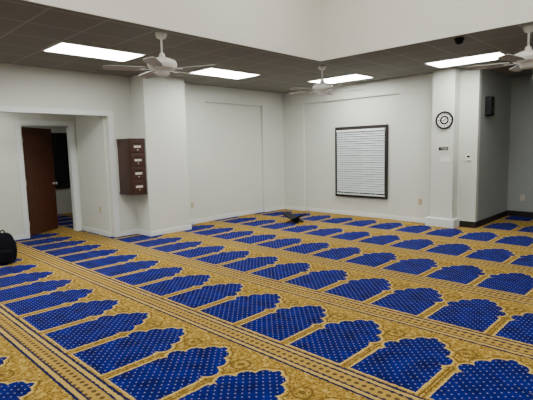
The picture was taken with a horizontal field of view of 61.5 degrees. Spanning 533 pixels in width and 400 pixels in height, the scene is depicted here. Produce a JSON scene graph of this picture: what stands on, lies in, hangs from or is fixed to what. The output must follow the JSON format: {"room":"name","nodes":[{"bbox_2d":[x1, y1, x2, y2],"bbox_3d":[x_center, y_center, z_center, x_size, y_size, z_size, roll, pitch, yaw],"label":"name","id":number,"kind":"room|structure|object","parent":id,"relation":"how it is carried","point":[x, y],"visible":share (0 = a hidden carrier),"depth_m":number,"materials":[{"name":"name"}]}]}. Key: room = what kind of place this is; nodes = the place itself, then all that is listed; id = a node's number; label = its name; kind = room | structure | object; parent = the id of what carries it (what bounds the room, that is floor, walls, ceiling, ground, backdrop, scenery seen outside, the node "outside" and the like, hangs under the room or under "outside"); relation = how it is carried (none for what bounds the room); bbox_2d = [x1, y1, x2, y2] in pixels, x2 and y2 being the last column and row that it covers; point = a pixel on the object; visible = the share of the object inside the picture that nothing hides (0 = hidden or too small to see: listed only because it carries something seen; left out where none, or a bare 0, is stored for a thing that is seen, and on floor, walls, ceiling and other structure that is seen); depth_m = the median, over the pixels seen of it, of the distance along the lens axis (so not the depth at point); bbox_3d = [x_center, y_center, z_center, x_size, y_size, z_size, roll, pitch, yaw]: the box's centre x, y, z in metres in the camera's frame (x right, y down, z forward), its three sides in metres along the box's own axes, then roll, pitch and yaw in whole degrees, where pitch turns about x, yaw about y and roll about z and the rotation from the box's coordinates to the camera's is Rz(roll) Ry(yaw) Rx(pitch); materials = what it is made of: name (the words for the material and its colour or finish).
{"room":"house of worship","nodes":[
{"label":"house of worship","id":0,"kind":"room"},
{"bbox_2d":[0,112,82,235],"bbox_3d":[-3.899,-0.668,9.284,0.120,2.600,6.000,5,9,44],"label":"wall","id":1,"kind":"structure","parent":0,"point":[11,214],"depth_m":8.34,"materials":[{"name":"paint"}]},
{"bbox_2d":[21,127,57,235],"bbox_3d":[-4.586,-0.391,9.065,0.220,2.108,0.898,0,7,10],"label":"door","id":2,"kind":"structure","parent":1,"relation":"in","point":[37,142],"depth_m":9.02,"materials":[{"name":"brown wood"}]},
{"bbox_2d":[15,120,80,238],"bbox_3d":[-4.310,-0.430,8.868,0.150,2.240,1.090,5,9,44],"label":"door frame","id":3,"kind":"structure","parent":1,"relation":"attached to","point":[69,125],"depth_m":8.92,"materials":[{"name":"white paint"}]},
{"bbox_2d":[13,226,109,239],"bbox_3d":[-4.378,0.757,7.970,1.180,0.090,2.780,5,9,44],"label":"baseboard","id":4,"kind":"structure","parent":1,"relation":"attached to","point":[105,233],"depth_m":8.73,"materials":[{"name":"white paint"}]},
{"bbox_2d":[21,126,71,213],"bbox_3d":[-6.061,-0.853,11.341,0.100,2.600,6.220,5,9,44],"label":"wall","id":5,"kind":"structure","parent":0,"point":[63,195],"depth_m":11.96,"materials":[{"name":"paint"}]},
{"bbox_2d":[51,133,70,188],"bbox_3d":[-5.521,-1.027,11.787,0.040,1.460,0.800,5,9,44],"label":"window","id":6,"kind":"structure","parent":5,"relation":"in","point":[59,140],"depth_m":11.87,"materials":[{"name":"black glass"}]},
{"bbox_2d":[75,115,111,236],"bbox_3d":[-3.402,-0.631,8.864,1.180,2.600,0.120,5,9,44],"label":"wall","id":7,"kind":"structure","parent":0,"point":[90,130],"depth_m":8.78,"materials":[{"name":"paint"}]},
{"bbox_2d":[0,63,284,236],"bbox_3d":[-4.396,-0.595,6.887,0.120,3.020,13.870,5,9,44],"label":"wall","id":8,"kind":"structure","parent":0,"point":[235,149],"depth_m":10.00,"materials":[{"name":"paint"}]},
{"bbox_2d":[0,106,119,236],"bbox_3d":[-3.836,-0.333,7.394,0.020,2.360,2.920,5,9,44],"label":"trim","id":9,"kind":"structure","parent":8,"relation":"attached to","point":[109,114],"depth_m":8.28,"materials":[{"name":"white paint"}]},
{"bbox_2d":[116,138,146,194],"bbox_3d":[-2.525,-0.628,8.396,0.481,1.030,0.315,5,9,44],"label":"box","id":10,"kind":"object","parent":8,"relation":"attached to","point":[131,156],"visible":1,"depth_m":8.26,"materials":[{"name":"brown wood"}]},
{"bbox_2d":[120,206,284,235],"bbox_3d":[-4.163,0.878,6.861,0.555,0.090,13.870,5,9,44],"label":"baseboard","id":11,"kind":"structure","parent":8,"relation":"attached to","point":[188,227],"depth_m":9.76,"materials":[{"name":"white paint"}]},
{"bbox_2d":[23,0,320,60],"bbox_3d":[-2.349,-2.670,3.956,0.020,1.685,9.320,5,9,44],"label":"wall","id":12,"kind":"structure","parent":0,"point":[289,27],"depth_m":5.94,"materials":[{"name":"paint"}]},
{"bbox_2d":[0,209,532,399],"bbox_3d":[-0.525,1.131,4.755,17.420,0.100,16.090,5,9,44],"label":"floor","id":13,"kind":"structure","parent":0,"point":[256,306],"depth_m":4.38,"materials":[{"name":"carpet"}]},
{"bbox_2d":[0,230,16,264],"bbox_3d":[-3.893,0.687,6.634,0.348,0.504,0.389,-5,7,-27],"label":"backpack","id":14,"kind":"object","parent":13,"relation":"on","point":[8,247],"visible":1,"depth_m":6.54,"materials":[{"name":"black fabric"}]},
{"bbox_2d":[129,74,189,231],"bbox_3d":[-2.081,-0.870,8.846,0.480,3.020,0.930,5,9,44],"label":"column","id":15,"kind":"structure","parent":13,"relation":"on","point":[158,111],"depth_m":8.61,"materials":[{"name":"paint"}]},
{"bbox_2d":[283,212,306,223],"bbox_3d":[0.619,0.383,9.736,0.518,0.203,0.300,3,8,34],"label":"book stand","id":16,"kind":"object","parent":13,"relation":"on","point":[289,215],"visible":1,"depth_m":9.72,"materials":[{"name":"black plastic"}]},
{"bbox_2d":[425,68,459,228],"bbox_3d":[3.450,-0.982,8.724,0.570,3.020,0.300,5,9,44],"label":"column","id":17,"kind":"structure","parent":13,"relation":"on","point":[446,82],"depth_m":8.64,"materials":[{"name":"paint"}]},
{"bbox_2d":[438,146,448,150],"bbox_3d":[3.409,-0.990,8.630,0.220,0.100,0.010,5,9,44],"label":"wall sign","id":18,"kind":"object","parent":17,"relation":"attached to","point":[440,148],"visible":1,"depth_m":8.62,"materials":[{"name":"white plastic"}]},
{"bbox_2d":[435,111,452,128],"bbox_3d":[3.394,-1.525,8.551,0.340,0.340,0.040,5,9,44],"label":"wall clock","id":19,"kind":"object","parent":17,"relation":"attached to","point":[444,120],"visible":1,"depth_m":8.55,"materials":[{"name":"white plastic"}]},
{"bbox_2d":[440,157,450,161],"bbox_3d":[3.441,-0.779,8.623,0.200,0.110,0.016,5,9,44],"label":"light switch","id":20,"kind":"object","parent":17,"relation":"attached to","point":[442,159],"visible":1,"depth_m":8.62,"materials":[{"name":"white plastic"}]},
{"bbox_2d":[0,0,532,93],"bbox_3d":[0.948,-1.835,2.925,13.140,0.100,16.090,5,9,44],"label":"ceiling","id":21,"kind":"structure","parent":0,"point":[27,28],"depth_m":6.66,"materials":[{"name":"tile"}]},
{"bbox_2d":[42,41,145,61],"bbox_3d":[-2.426,-2.092,6.362,0.660,0.014,1.220,5,9,44],"label":"ceiling light","id":22,"kind":"object","parent":21,"relation":"in","point":[61,47],"depth_m":6.31,"materials":[{"name":"white plastic"}]},
{"bbox_2d":[102,31,214,86],"bbox_3d":[-1.263,-1.702,5.488,1.319,0.645,1.310,5,9,44],"label":"ceiling fan","id":23,"kind":"object","parent":21,"relation":"hanging from","point":[161,65],"depth_m":5.35,"materials":[{"name":"white metal"}]},
{"bbox_2d":[188,67,260,78],"bbox_3d":[-0.769,-2.359,8.372,0.660,0.014,1.220,5,9,44],"label":"ceiling light","id":24,"kind":"object","parent":21,"relation":"in","point":[211,71],"depth_m":8.33,"materials":[{"name":"white plastic"}]},
{"bbox_2d":[289,65,361,102],"bbox_3d":[0.940,-2.025,7.883,1.301,0.645,1.324,5,9,44],"label":"ceiling fan","id":25,"kind":"object","parent":21,"relation":"hanging from","point":[322,88],"depth_m":7.79,"materials":[{"name":"white metal"}]},
{"bbox_2d":[307,73,373,83],"bbox_3d":[1.543,-2.527,9.382,1.220,0.014,0.680,5,9,44],"label":"ceiling light","id":26,"kind":"object","parent":21,"relation":"in","point":[351,77],"depth_m":9.31,"materials":[{"name":"white plastic"}]},
{"bbox_2d":[454,37,464,44],"bbox_3d":[2.588,-2.131,6.017,0.130,0.085,0.130,5,9,44],"label":"security camera","id":27,"kind":"object","parent":21,"relation":"attached to","point":[458,40],"visible":1,"depth_m":5.98,"materials":[{"name":"black plastic"}]},
{"bbox_2d":[424,51,504,67],"bbox_3d":[3.397,-2.363,7.580,1.220,0.014,0.660,5,9,44],"label":"ceiling light","id":28,"kind":"object","parent":21,"relation":"in","point":[491,56],"depth_m":7.57,"materials":[{"name":"white plastic"}]},
{"bbox_2d":[467,25,532,79],"bbox_3d":[3.186,-1.806,5.522,1.317,0.645,1.312,5,9,44],"label":"ceiling fan","id":29,"kind":"object","parent":21,"relation":"hanging from","point":[522,60],"depth_m":5.48,"materials":[{"name":"white metal"}]},
{"bbox_2d":[283,68,481,221],"bbox_3d":[2.208,-1.122,10.203,5.000,3.020,0.120,5,9,44],"label":"wall","id":30,"kind":"structure","parent":0,"point":[404,104],"depth_m":9.75,"materials":[{"name":"paint"}]},
{"bbox_2d":[285,206,424,222],"bbox_3d":[1.953,0.314,10.592,4.005,0.090,0.075,5,9,44],"label":"baseboard","id":31,"kind":"structure","parent":30,"relation":"attached to","point":[410,219],"depth_m":10.40,"materials":[{"name":"white paint"}]},
{"bbox_2d":[335,124,387,198],"bbox_3d":[2.149,-0.870,10.251,1.360,1.630,0.060,5,9,44],"label":"window","id":32,"kind":"structure","parent":30,"relation":"in","point":[385,126],"depth_m":10.17,"materials":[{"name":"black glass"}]},
{"bbox_2d":[336,128,384,196],"bbox_3d":[2.126,-0.856,10.220,1.250,1.500,0.070,5,9,44],"label":"window blinds","id":33,"kind":"object","parent":32,"relation":"attached to","point":[378,131],"visible":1,"depth_m":10.20,"materials":[{"name":"white plastic"}]},
{"bbox_2d":[466,154,471,160],"bbox_3d":[3.854,-0.810,8.545,0.100,0.120,0.029,5,9,44],"label":"thermostat","id":34,"kind":"object","parent":30,"relation":"attached to","point":[468,156],"visible":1,"depth_m":8.54,"materials":[{"name":"white plastic"}]},
{"bbox_2d":[459,210,532,227],"bbox_3d":[7.468,0.625,6.633,8.310,0.120,1.995,5,9,44],"label":"baseboard","id":35,"kind":"structure","parent":30,"relation":"attached to","point":[479,223],"depth_m":9.36,"materials":[{"name":"black"}]},
{"bbox_2d":[320,0,532,60],"bbox_3d":[3.676,-2.880,4.595,7.800,1.685,0.020,5,9,44],"label":"wall","id":36,"kind":"structure","parent":0,"point":[347,27],"depth_m":6.33,"materials":[{"name":"paint"}]},
{"bbox_2d":[477,69,511,220],"bbox_3d":[4.652,-1.066,9.226,0.120,3.020,1.860,5,9,44],"label":"wall","id":37,"kind":"structure","parent":0,"point":[494,130],"depth_m":9.14,"materials":[{"name":"paint"}]},
{"bbox_2d":[485,96,494,115],"bbox_3d":[4.295,-1.803,8.604,0.131,0.360,0.200,5,9,44],"label":"wall speaker","id":38,"kind":"object","parent":37,"relation":"attached to","point":[489,100],"visible":1,"depth_m":8.54,"materials":[{"name":"black plastic"}]},
{"bbox_2d":[507,75,532,211],"bbox_3d":[8.229,-0.913,7.166,8.140,3.020,0.120,5,9,44],"label":"wall","id":39,"kind":"structure","parent":0,"point":[520,173],"depth_m":9.68,"materials":[{"name":"paint"}]},
{"bbox_2d":[520,195,524,200],"bbox_3d":[5.577,-0.051,9.762,0.090,0.130,0.010,5,9,44],"label":"wall outlet","id":40,"kind":"object","parent":39,"relation":"attached to","point":[522,197],"visible":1,"depth_m":9.76,"materials":[{"name":"beige plastic"}]}
]}

